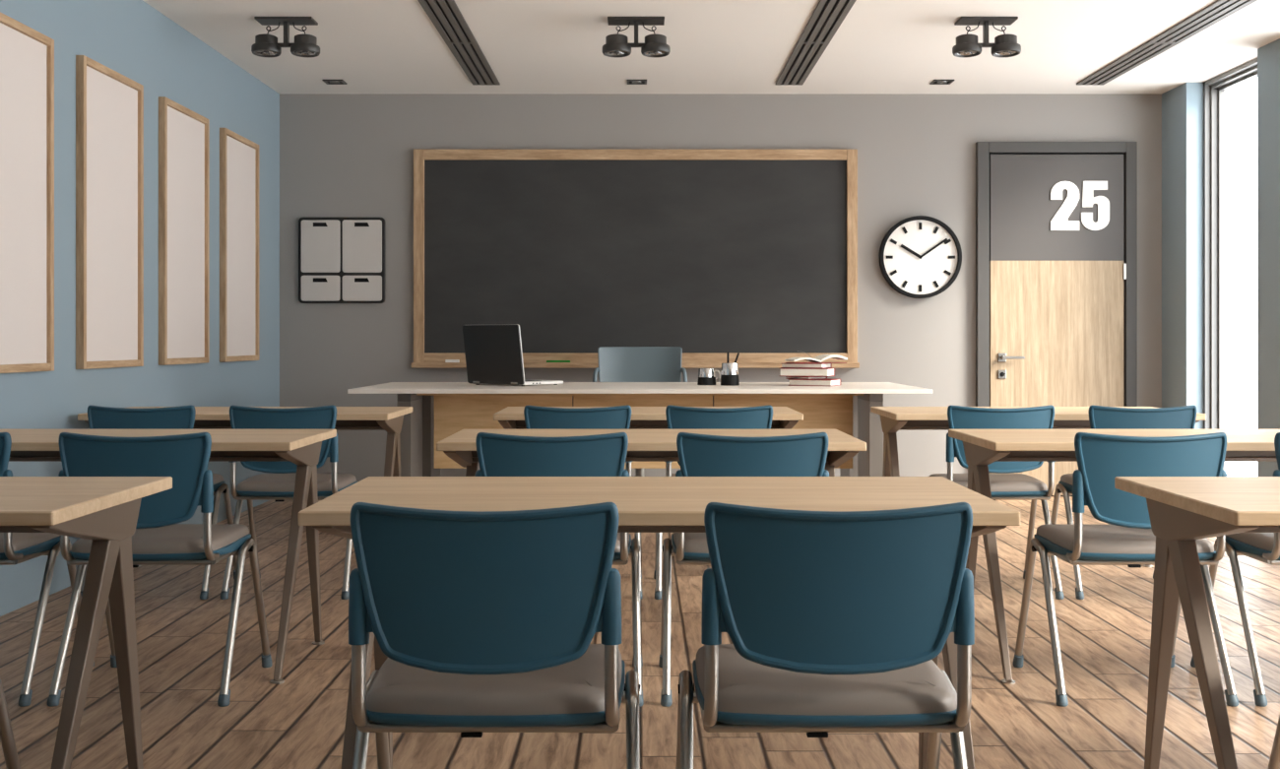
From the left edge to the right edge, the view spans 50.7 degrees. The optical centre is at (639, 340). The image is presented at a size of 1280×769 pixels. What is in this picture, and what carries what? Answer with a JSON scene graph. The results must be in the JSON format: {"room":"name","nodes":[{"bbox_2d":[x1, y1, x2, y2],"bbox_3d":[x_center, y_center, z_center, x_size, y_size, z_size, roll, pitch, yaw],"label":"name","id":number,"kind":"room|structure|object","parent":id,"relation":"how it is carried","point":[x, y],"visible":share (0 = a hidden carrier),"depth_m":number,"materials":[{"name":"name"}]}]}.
{"room":"classroom","nodes":[
{"label":"classroom","id":0,"kind":"room"},
{"bbox_2d":[0,0,279,616],"bbox_3d":[-2.540,-0.309,2.974,0.200,2.722,12.747,0,0,0],"label":"wall","id":1,"kind":"structure","parent":0,"point":[132,38],"depth_m":6.67,"materials":[{"name":"blue paint"}]},
{"bbox_2d":[0,11,54,373],"bbox_3d":[-2.422,-0.556,5.194,0.035,1.359,0.705,0,0,0],"label":"picture frame","id":2,"kind":"object","parent":1,"relation":"attached to","point":[27,55],"visible":1,"depth_m":5.34,"materials":[{"name":"white paper"}]},
{"bbox_2d":[75,55,143,369],"bbox_3d":[-2.422,-0.556,6.194,0.035,1.359,0.705,0,0,0],"label":"picture frame","id":3,"kind":"object","parent":1,"relation":"attached to","point":[109,104],"visible":1,"depth_m":6.16,"materials":[{"name":"white paper"}]},
{"bbox_2d":[158,96,209,365],"bbox_3d":[-2.422,-0.556,7.194,0.035,1.359,0.705,0,0,0],"label":"picture frame","id":4,"kind":"object","parent":1,"relation":"attached to","point":[183,133],"visible":1,"depth_m":7.15,"materials":[{"name":"brown wood"}]},
{"bbox_2d":[219,128,259,362],"bbox_3d":[-2.422,-0.556,8.188,0.035,1.359,0.705,0,0,0],"label":"picture frame","id":5,"kind":"object","parent":1,"relation":"attached to","point":[239,157],"visible":1,"depth_m":8.18,"materials":[{"name":"brown wood"}]},
{"bbox_2d":[0,496,1279,768],"bbox_3d":[0.563,1.102,2.974,6.406,0.100,12.747,0,0,0],"label":"floor","id":6,"kind":"structure","parent":0,"point":[298,722],"depth_m":4.12,"materials":[{"name":"brown wood"}]},
{"bbox_2d":[0,678,20,768],"bbox_3d":[-1.446,0.657,2.421,0.525,0.791,0.549,0,0,0],"label":"table","id":7,"kind":"object","parent":6,"relation":"on","point":[7,738],"visible":1,"depth_m":2.56,"materials":[{"name":"brown wood"}]},
{"bbox_2d":[0,432,94,706],"bbox_3d":[-2.021,0.657,4.099,0.525,0.791,0.549,0,0,0],"label":"chair","id":8,"kind":"object","parent":6,"relation":"on","point":[15,547],"visible":0.66,"depth_m":3.97,"materials":[{"name":"blue plastic"}]},
{"bbox_2d":[2,469,12,476],"bbox_3d":[-1.827,0.431,3.876,0.056,0.121,0.033,0,0,0],"label":"socket","id":9,"kind":"object","parent":8,"relation":"attached to","point":[6,473],"depth_m":3.86,"materials":[{"name":"blue plastic"}]},
{"bbox_2d":[0,532,60,552],"bbox_3d":[-2.021,0.598,4.090,0.438,0.050,0.395,0,0,0],"label":"cushion","id":10,"kind":"object","parent":8,"relation":"on","point":[19,542],"depth_m":4.02,"materials":[{"name":"grey leather"}]},
{"bbox_2d":[0,476,172,768],"bbox_3d":[-1.734,0.682,2.783,1.322,0.740,0.639,0,0,0],"label":"table","id":11,"kind":"object","parent":6,"relation":"on","point":[103,510],"visible":1,"depth_m":2.79,"materials":[{"name":"brown wood"}]},
{"bbox_2d":[80,405,237,599],"bbox_3d":[-2.021,0.657,5.704,0.525,0.791,0.549,0,0,0],"label":"chair","id":12,"kind":"object","parent":6,"relation":"on","point":[183,416],"visible":0.32,"depth_m":5.46,"materials":[{"name":"blue plastic"}]},
{"bbox_2d":[212,473,223,484],"bbox_3d":[-2.021,0.598,5.694,0.438,0.050,0.395,0,0,0],"label":"cushion","id":13,"kind":"object","parent":12,"relation":"on","point":[217,479],"depth_m":5.79,"materials":[{"name":"grey leather"}]},
{"bbox_2d":[47,432,272,706],"bbox_3d":[-1.446,0.657,4.099,0.525,0.791,0.549,0,0,0],"label":"chair","id":14,"kind":"object","parent":6,"relation":"on","point":[159,539],"visible":0.81,"depth_m":3.87,"materials":[{"name":"blue plastic"}]},
{"bbox_2d":[58,469,63,476],"bbox_3d":[-1.641,0.431,3.876,0.056,0.121,0.033,0,0,0],"label":"socket","id":15,"kind":"object","parent":14,"relation":"attached to","point":[61,474],"depth_m":3.86,"materials":[{"name":"blue plastic"}]},
{"bbox_2d":[71,523,249,553],"bbox_3d":[-1.446,0.598,4.090,0.438,0.050,0.395,0,0,0],"label":"cushion","id":16,"kind":"object","parent":14,"relation":"on","point":[177,538],"depth_m":3.97,"materials":[{"name":"grey leather"}]},
{"bbox_2d":[197,469,213,512],"bbox_3d":[-1.252,0.431,3.876,0.056,0.121,0.033,0,0,0],"label":"socket","id":17,"kind":"object","parent":14,"relation":"attached to","point":[205,477],"depth_m":3.86,"materials":[{"name":"blue plastic"}]},
{"bbox_2d":[0,429,336,684],"bbox_3d":[-1.734,0.682,4.460,1.322,0.740,0.639,0,0,0],"label":"table","id":18,"kind":"object","parent":6,"relation":"on","point":[300,447],"visible":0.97,"depth_m":4.49,"materials":[{"name":"brown wood"}]},
{"bbox_2d":[77,406,412,567],"bbox_3d":[-1.734,0.682,6.066,1.322,0.740,0.639,0,0,0],"label":"table","id":19,"kind":"object","parent":6,"relation":"on","point":[388,418],"visible":0.29,"depth_m":6.09,"materials":[{"name":"brown wood"}]},
{"bbox_2d":[220,405,357,599],"bbox_3d":[-1.446,0.657,5.704,0.525,0.791,0.549,0,0,0],"label":"chair","id":20,"kind":"object","parent":6,"relation":"on","point":[279,484],"visible":0.66,"depth_m":5.47,"materials":[{"name":"blue plastic"}]},
{"bbox_2d":[236,473,356,491],"bbox_3d":[-1.446,0.598,5.694,0.438,0.050,0.395,0,0,0],"label":"cushion","id":21,"kind":"object","parent":20,"relation":"on","point":[263,481],"depth_m":5.53,"materials":[{"name":"grey leather"}]},
{"bbox_2d":[326,433,338,462],"bbox_3d":[-1.252,0.431,5.481,0.056,0.121,0.033,0,0,0],"label":"socket","id":22,"kind":"object","parent":20,"relation":"attached to","point":[332,443],"depth_m":5.47,"materials":[{"name":"blue plastic"}]},
{"bbox_2d":[348,502,639,768],"bbox_3d":[-0.252,0.657,2.421,0.525,0.791,0.549,0,0,0],"label":"chair","id":23,"kind":"object","parent":6,"relation":"on","point":[483,621],"visible":1,"depth_m":2.18,"materials":[{"name":"blue plastic"}]},
{"bbox_2d":[348,568,373,644],"bbox_3d":[-0.446,0.431,2.198,0.056,0.121,0.033,0,0,0],"label":"socket","id":24,"kind":"object","parent":23,"relation":"attached to","point":[360,597],"depth_m":2.18,"materials":[{"name":"blue plastic"}]},
{"bbox_2d":[366,643,621,715],"bbox_3d":[-0.252,0.598,2.412,0.438,0.050,0.395,0,0,0],"label":"cushion","id":25,"kind":"object","parent":23,"relation":"on","point":[576,687],"depth_m":2.24,"materials":[{"name":"grey fabric"}]},
{"bbox_2d":[595,568,621,644],"bbox_3d":[-0.058,0.431,2.198,0.056,0.121,0.033,0,0,0],"label":"socket","id":26,"kind":"object","parent":23,"relation":"attached to","point":[608,580],"depth_m":2.18,"materials":[{"name":"blue plastic"}]},
{"bbox_2d":[475,432,643,706],"bbox_3d":[-0.252,0.657,4.099,0.525,0.791,0.549,0,0,0],"label":"chair","id":27,"kind":"object","parent":6,"relation":"on","point":[498,455],"visible":0.36,"depth_m":3.85,"materials":[{"name":"blue plastic"}]},
{"bbox_2d":[475,469,482,476],"bbox_3d":[-0.446,0.431,3.876,0.056,0.121,0.033,0,0,0],"label":"socket","id":28,"kind":"object","parent":27,"relation":"attached to","point":[479,473],"depth_m":3.86,"materials":[{"name":"blue plastic"}]},
{"bbox_2d":[614,532,629,552],"bbox_3d":[-0.252,0.598,4.090,0.438,0.050,0.395,0,0,0],"label":"cushion","id":29,"kind":"object","parent":27,"relation":"on","point":[617,548],"depth_m":3.91,"materials":[{"name":"grey leather"}]},
{"bbox_2d":[621,469,629,476],"bbox_3d":[-0.058,0.431,3.876,0.056,0.121,0.033,0,0,0],"label":"socket","id":30,"kind":"object","parent":27,"relation":"attached to","point":[624,473],"depth_m":3.86,"materials":[{"name":"blue plastic"}]},
{"bbox_2d":[523,405,642,599],"bbox_3d":[-0.252,0.657,5.704,0.525,0.791,0.549,0,0,0],"label":"chair","id":31,"kind":"object","parent":6,"relation":"on","point":[536,417],"visible":0.19,"depth_m":5.45,"materials":[{"name":"blue plastic"}]},
{"bbox_2d":[347,382,932,476],"bbox_3d":[0.001,0.652,7.609,3.026,0.800,1.247,0,0,0],"label":"desk","id":32,"kind":"object","parent":6,"relation":"on","point":[440,410],"visible":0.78,"depth_m":7.30,"materials":[{"name":"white wood"}]},
{"bbox_2d":[462,323,563,385],"bbox_3d":[-0.724,0.081,7.712,0.436,0.342,0.385,0,0,38],"label":"laptop","id":33,"kind":"object","parent":32,"relation":"on","point":[493,353],"visible":1,"depth_m":7.57,"materials":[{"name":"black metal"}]},
{"bbox_2d":[347,382,932,393],"bbox_3d":[0.001,0.263,7.609,3.026,0.022,1.247,0,0,0],"label":"countertop","id":34,"kind":"structure","parent":32,"relation":"on","point":[391,387],"depth_m":7.13,"materials":[{"name":"white wood"}]},
{"bbox_2d":[697,368,720,384],"bbox_3d":[0.383,0.205,7.685,0.115,0.094,0.109,0,0,-41],"label":"mug","id":35,"kind":"object","parent":32,"relation":"on","point":[706,376],"visible":1,"depth_m":7.64,"materials":[{"name":"silver metal"}]},
{"bbox_2d":[720,363,739,385],"bbox_3d":[0.508,0.189,7.632,0.106,0.126,0.106,0,0,0],"label":"pencil cup","id":36,"kind":"object","parent":32,"relation":"on","point":[730,371],"visible":1,"depth_m":7.59,"materials":[{"name":"glass"}]},
{"bbox_2d":[788,378,840,385],"bbox_3d":[0.984,0.234,7.601,0.250,0.037,0.193,0,0,25],"label":"book","id":37,"kind":"object","parent":32,"relation":"on","point":[793,382],"visible":0.83,"depth_m":7.52,"materials":[{"name":"white paper"}]},
{"bbox_2d":[785,376,827,379],"bbox_3d":[0.937,0.207,7.611,0.153,0.016,0.170,0,0,-42],"label":"book","id":38,"kind":"object","parent":37,"relation":"on","point":[789,377],"visible":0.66,"depth_m":7.55,"materials":[{"name":"red paper"}]},
{"bbox_2d":[779,367,834,377],"bbox_3d":[0.942,0.176,7.601,0.275,0.046,0.193,0,0,20],"label":"book","id":39,"kind":"object","parent":38,"relation":"on","point":[822,372],"visible":0.8,"depth_m":7.52,"materials":[{"name":"white paper"}]},
{"bbox_2d":[780,362,831,368],"bbox_3d":[0.937,0.139,7.601,0.240,0.028,0.173,0,0,25],"label":"book","id":40,"kind":"object","parent":39,"relation":"on","point":[786,364],"visible":0.77,"depth_m":7.53,"materials":[{"name":"white paper"}]},
{"bbox_2d":[784,350,847,363],"bbox_3d":[0.992,0.091,7.600,0.310,0.067,0.174,0,0,-12],"label":"open book","id":41,"kind":"object","parent":40,"relation":"on","point":[817,359],"visible":1,"depth_m":7.54,"materials":[{"name":"white paper"}]},
{"bbox_2d":[592,346,687,476],"bbox_3d":[0.000,0.546,8.436,0.600,1.012,0.532,0,0,0],"label":"office chair","id":42,"kind":"object","parent":6,"relation":"on","point":[615,363],"visible":0.39,"depth_m":8.64,"materials":[{"name":"blue plastic"}]},
{"bbox_2d":[493,406,803,429],"bbox_3d":[0.035,0.682,6.066,1.322,0.740,0.639,0,0,0],"label":"table","id":43,"kind":"object","parent":6,"relation":"on","point":[509,417],"visible":0.31,"depth_m":5.99,"materials":[{"name":"brown wood"}]},
{"bbox_2d":[436,429,866,476],"bbox_3d":[0.035,0.682,4.460,1.322,0.740,0.639,0,0,0],"label":"table","id":44,"kind":"object","parent":6,"relation":"on","point":[644,445],"visible":0.38,"depth_m":4.49,"materials":[{"name":"brown wood"}]},
{"bbox_2d":[298,476,1020,768],"bbox_3d":[0.035,0.682,2.783,1.322,0.740,0.639,0,0,0],"label":"table","id":45,"kind":"object","parent":6,"relation":"on","point":[645,504],"visible":0.38,"depth_m":2.73,"materials":[{"name":"brown wood"}]},
{"bbox_2d":[653,405,772,599],"bbox_3d":[0.322,0.657,5.704,0.525,0.791,0.549,0,0,0],"label":"chair","id":46,"kind":"object","parent":6,"relation":"on","point":[677,417],"visible":0.22,"depth_m":5.45,"materials":[{"name":"blue plastic"}]},
{"bbox_2d":[658,432,829,706],"bbox_3d":[0.322,0.657,4.099,0.525,0.791,0.549,0,0,0],"label":"chair","id":47,"kind":"object","parent":6,"relation":"on","point":[699,455],"visible":0.48,"depth_m":3.85,"materials":[{"name":"blue plastic"}]},
{"bbox_2d":[675,469,683,476],"bbox_3d":[0.128,0.431,3.876,0.056,0.121,0.033,0,0,0],"label":"socket","id":48,"kind":"object","parent":47,"relation":"attached to","point":[679,473],"depth_m":3.86,"materials":[{"name":"blue plastic"}]},
{"bbox_2d":[673,532,708,553],"bbox_3d":[0.322,0.598,4.090,0.438,0.050,0.395,0,0,0],"label":"cushion","id":49,"kind":"object","parent":47,"relation":"on","point":[694,543],"depth_m":3.91,"materials":[{"name":"grey leather"}]},
{"bbox_2d":[822,469,829,476],"bbox_3d":[0.516,0.431,3.876,0.056,0.121,0.033,0,0,0],"label":"socket","id":50,"kind":"object","parent":47,"relation":"attached to","point":[825,473],"depth_m":3.86,"materials":[{"name":"blue plastic"}]},
{"bbox_2d":[676,502,974,768],"bbox_3d":[0.322,0.657,2.421,0.525,0.791,0.549,0,0,0],"label":"chair","id":51,"kind":"object","parent":6,"relation":"on","point":[835,621],"visible":1,"depth_m":2.18,"materials":[{"name":"blue plastic"}]},
{"bbox_2d":[701,568,727,644],"bbox_3d":[0.128,0.431,2.198,0.056,0.121,0.033,0,0,0],"label":"socket","id":52,"kind":"object","parent":51,"relation":"attached to","point":[714,616],"depth_m":2.18,"materials":[{"name":"blue plastic"}]},
{"bbox_2d":[695,643,957,715],"bbox_3d":[0.322,0.598,2.412,0.438,0.050,0.395,0,0,0],"label":"cushion","id":53,"kind":"object","parent":51,"relation":"on","point":[746,687],"depth_m":2.24,"materials":[{"name":"grey fabric"}]},
{"bbox_2d":[950,568,974,644],"bbox_3d":[0.516,0.431,2.198,0.056,0.121,0.033,0,0,0],"label":"socket","id":54,"kind":"object","parent":51,"relation":"attached to","point":[962,606],"depth_m":2.18,"materials":[{"name":"blue plastic"}]},
{"bbox_2d":[929,405,1064,599],"bbox_3d":[1.463,0.657,5.704,0.525,0.791,0.549,0,0,0],"label":"chair","id":55,"kind":"object","parent":6,"relation":"on","point":[1005,484],"visible":0.56,"depth_m":5.46,"materials":[{"name":"blue plastic"}]},
{"bbox_2d":[946,432,957,462],"bbox_3d":[1.269,0.431,5.481,0.056,0.121,0.033,0,0,0],"label":"socket","id":56,"kind":"object","parent":55,"relation":"attached to","point":[951,443],"depth_m":5.47,"materials":[{"name":"blue plastic"}]},
{"bbox_2d":[929,473,1047,491],"bbox_3d":[1.463,0.598,5.694,0.438,0.050,0.395,0,0,0],"label":"cushion","id":57,"kind":"object","parent":55,"relation":"on","point":[998,481],"depth_m":5.53,"materials":[{"name":"grey leather"}]},
{"bbox_2d":[870,406,1206,567],"bbox_3d":[1.750,0.682,6.066,1.322,0.740,0.639,0,0,0],"label":"table","id":58,"kind":"object","parent":6,"relation":"on","point":[893,419],"visible":0.4,"depth_m":6.09,"materials":[{"name":"brown wood"}]},
{"bbox_2d":[948,429,1279,684],"bbox_3d":[1.750,0.682,4.460,1.322,0.740,0.639,0,0,0],"label":"table","id":59,"kind":"object","parent":6,"relation":"on","point":[982,447],"visible":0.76,"depth_m":4.46,"materials":[{"name":"brown wood"}]},
{"bbox_2d":[1047,405,1196,599],"bbox_3d":[2.037,0.657,5.704,0.525,0.791,0.549,0,0,0],"label":"chair","id":60,"kind":"object","parent":6,"relation":"on","point":[1100,416],"visible":0.36,"depth_m":5.46,"materials":[{"name":"blue plastic"}]},
{"bbox_2d":[1060,473,1073,485],"bbox_3d":[2.037,0.598,5.694,0.438,0.050,0.395,0,0,0],"label":"cushion","id":61,"kind":"object","parent":60,"relation":"on","point":[1065,480],"depth_m":5.78,"materials":[{"name":"grey leather"}]},
{"bbox_2d":[1013,432,1238,706],"bbox_3d":[1.463,0.657,4.099,0.525,0.791,0.549,0,0,0],"label":"chair","id":62,"kind":"object","parent":6,"relation":"on","point":[1127,538],"visible":0.73,"depth_m":3.87,"materials":[{"name":"blue plastic"}]},
{"bbox_2d":[1072,469,1087,512],"bbox_3d":[1.269,0.431,3.876,0.056,0.121,0.033,0,0,0],"label":"socket","id":63,"kind":"object","parent":62,"relation":"attached to","point":[1080,477],"depth_m":3.86,"materials":[{"name":"blue plastic"}]},
{"bbox_2d":[1035,523,1214,553],"bbox_3d":[1.463,0.598,4.090,0.438,0.050,0.395,0,0,0],"label":"cushion","id":64,"kind":"object","parent":62,"relation":"on","point":[1053,538],"depth_m":3.98,"materials":[{"name":"grey leather"}]},
{"bbox_2d":[1114,476,1279,768],"bbox_3d":[1.750,0.682,2.783,1.322,0.740,0.639,0,0,0],"label":"table","id":65,"kind":"object","parent":6,"relation":"on","point":[1182,510],"visible":1,"depth_m":2.79,"materials":[{"name":"brown wood"}]},
{"bbox_2d":[1190,432,1279,706],"bbox_3d":[2.037,0.657,4.099,0.525,0.791,0.549,0,0,0],"label":"chair","id":66,"kind":"object","parent":6,"relation":"on","point":[1264,547],"visible":0.67,"depth_m":3.99,"materials":[{"name":"blue plastic"}]},
{"bbox_2d":[1225,532,1274,551],"bbox_3d":[2.037,0.598,4.090,0.438,0.050,0.395,0,0,0],"label":"cushion","id":67,"kind":"object","parent":66,"relation":"on","point":[1241,542],"depth_m":4.03,"materials":[{"name":"grey leather"}]},
{"bbox_2d":[1272,469,1279,476],"bbox_3d":[1.843,0.431,3.876,0.056,0.121,0.033,0,0,0],"label":"socket","id":68,"kind":"object","parent":66,"relation":"attached to","point":[1276,473],"depth_m":3.87,"materials":[{"name":"blue plastic"}]},
{"bbox_2d":[1267,714,1279,768],"bbox_3d":[1.463,0.657,2.421,0.525,0.791,0.549,0,0,0],"label":"table","id":69,"kind":"object","parent":6,"relation":"on","point":[1274,760],"visible":1,"depth_m":2.58,"materials":[{"name":"brown wood"}]},
{"bbox_2d":[142,0,1279,94],"bbox_3d":[0.563,-1.745,2.974,6.406,0.150,12.747,0,0,0],"label":"ceiling","id":70,"kind":"structure","parent":0,"point":[375,46],"depth_m":7.62,"materials":[{"name":"white paint"}]},
{"bbox_2d":[251,16,319,57],"bbox_3d":[-1.840,-1.577,7.022,0.353,0.186,0.160,0,0,0],"label":"spotlight","id":71,"kind":"object","parent":70,"relation":"attached to","point":[266,44],"visible":1,"depth_m":6.99,"materials":[{"name":"black metal"}]},
{"bbox_2d":[321,79,347,84],"bbox_3d":[-1.965,-1.665,8.700,0.130,0.009,0.130,0,0,0],"label":"recessed light","id":72,"kind":"object","parent":70,"relation":"in","point":[328,82],"visible":1,"depth_m":8.70,"materials":[{"name":"black metal"}]},
{"bbox_2d":[417,0,500,85],"bbox_3d":[-0.996,-1.664,5.045,0.174,0.012,7.440,0,0,0],"label":"ceiling vent","id":73,"kind":"object","parent":70,"relation":"in","point":[446,17],"visible":1,"depth_m":7.45,"materials":[{"name":"grey metal"}]},
{"bbox_2d":[602,16,670,57],"bbox_3d":[-0.020,-1.577,7.022,0.353,0.186,0.160,0,0,0],"label":"spotlight","id":74,"kind":"object","parent":70,"relation":"attached to","point":[616,44],"visible":1,"depth_m":6.98,"materials":[{"name":"black metal"}]},
{"bbox_2d":[626,79,646,84],"bbox_3d":[-0.020,-1.665,8.700,0.130,0.009,0.130,0,0,0],"label":"recessed light","id":75,"kind":"object","parent":70,"relation":"in","point":[629,82],"visible":1,"depth_m":8.71,"materials":[{"name":"black metal"}]},
{"bbox_2d":[775,0,856,85],"bbox_3d":[0.967,-1.664,5.045,0.174,0.012,7.440,0,0,0],"label":"ceiling vent","id":76,"kind":"object","parent":70,"relation":"in","point":[828,16],"visible":1,"depth_m":7.45,"materials":[{"name":"grey metal"}]},
{"bbox_2d":[929,79,954,84],"bbox_3d":[1.945,-1.665,8.700,0.130,0.009,0.130,0,0,0],"label":"recessed light","id":77,"kind":"object","parent":70,"relation":"in","point":[934,82],"visible":1,"depth_m":8.71,"materials":[{"name":"black metal"}]},
{"bbox_2d":[952,16,1021,57],"bbox_3d":[1.800,-1.577,7.022,0.353,0.186,0.160,0,0,0],"label":"spotlight","id":78,"kind":"object","parent":70,"relation":"attached to","point":[967,45],"visible":1,"depth_m":6.99,"materials":[{"name":"black metal"}]},
{"bbox_2d":[1076,0,1257,85],"bbox_3d":[2.918,-1.664,5.045,0.177,0.012,7.440,0,0,0],"label":"ceiling vent","id":79,"kind":"object","parent":70,"relation":"in","point":[1219,10],"visible":1,"depth_m":7.45,"materials":[{"name":"grey metal"}]},
{"bbox_2d":[279,94,1161,481],"bbox_3d":[0.663,-0.309,9.247,6.206,2.722,0.200,0,0,0],"label":"wall","id":80,"kind":"structure","parent":0,"point":[342,156],"depth_m":9.15,"materials":[{"name":"grey paint"}]},
{"bbox_2d":[298,217,384,303],"bbox_3d":[-2.015,-0.543,9.130,0.583,0.580,0.034,0,0,0],"label":"wall organiser","id":81,"kind":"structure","parent":80,"relation":"attached to","point":[342,260],"depth_m":9.12,"materials":[{"name":"white plastic"}]},
{"bbox_2d":[411,149,859,368],"bbox_3d":[-0.030,-0.554,9.082,2.993,1.471,0.130,0,0,0],"label":"blackboard","id":82,"kind":"object","parent":80,"relation":"attached to","point":[709,254],"visible":0.89,"depth_m":9.13,"materials":[{"name":"stone"}]},
{"bbox_2d":[445,359,459,362],"bbox_3d":[-1.258,0.140,9.062,0.092,0.027,0.022,0,0,0],"label":"chalk","id":83,"kind":"object","parent":82,"relation":"on","point":[446,360],"visible":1,"depth_m":9.05,"materials":[{"name":"white"}]},
{"bbox_2d":[546,360,570,362],"bbox_3d":[-0.548,0.142,9.062,0.160,0.022,0.040,0,0,0],"label":"eraser","id":84,"kind":"object","parent":82,"relation":"on","point":[546,360],"visible":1,"depth_m":9.04,"materials":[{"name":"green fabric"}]},
{"bbox_2d":[411,362,859,368],"bbox_3d":[-0.030,0.163,9.082,2.993,0.036,0.130,0,0,0],"label":"chalk tray","id":85,"kind":"object","parent":82,"relation":"on","point":[414,364],"depth_m":9.02,"materials":[{"name":"brown wood"}]},
{"bbox_2d":[878,215,961,298],"bbox_3d":[1.891,-0.563,9.116,0.555,0.555,0.058,0,0,0],"label":"wall clock","id":86,"kind":"object","parent":80,"relation":"attached to","point":[920,256],"visible":1,"depth_m":9.12,"materials":[{"name":"white paint"}]},
{"bbox_2d":[975,141,1137,496],"bbox_3d":[2.810,-0.144,9.100,1.073,2.392,0.095,0,0,0],"label":"door","id":87,"kind":"structure","parent":80,"relation":"in","point":[1056,222],"depth_m":9.11,"materials":[{"name":"grey paint"}]},
{"bbox_2d":[1161,38,1279,476],"bbox_3d":[3.650,-0.309,2.974,0.233,2.722,12.347,0,0,0],"label":"wall","id":88,"kind":"structure","parent":0,"point":[1182,105],"depth_m":8.73,"materials":[{"name":"blue paint"}]},
{"bbox_2d":[1203,58,1257,470],"bbox_3d":[3.701,-0.309,8.232,0.120,2.722,1.004,0,0,0],"label":"window","id":89,"kind":"structure","parent":88,"relation":"in","point":[1214,89],"depth_m":8.69,"materials":[{"name":"grey metal"}]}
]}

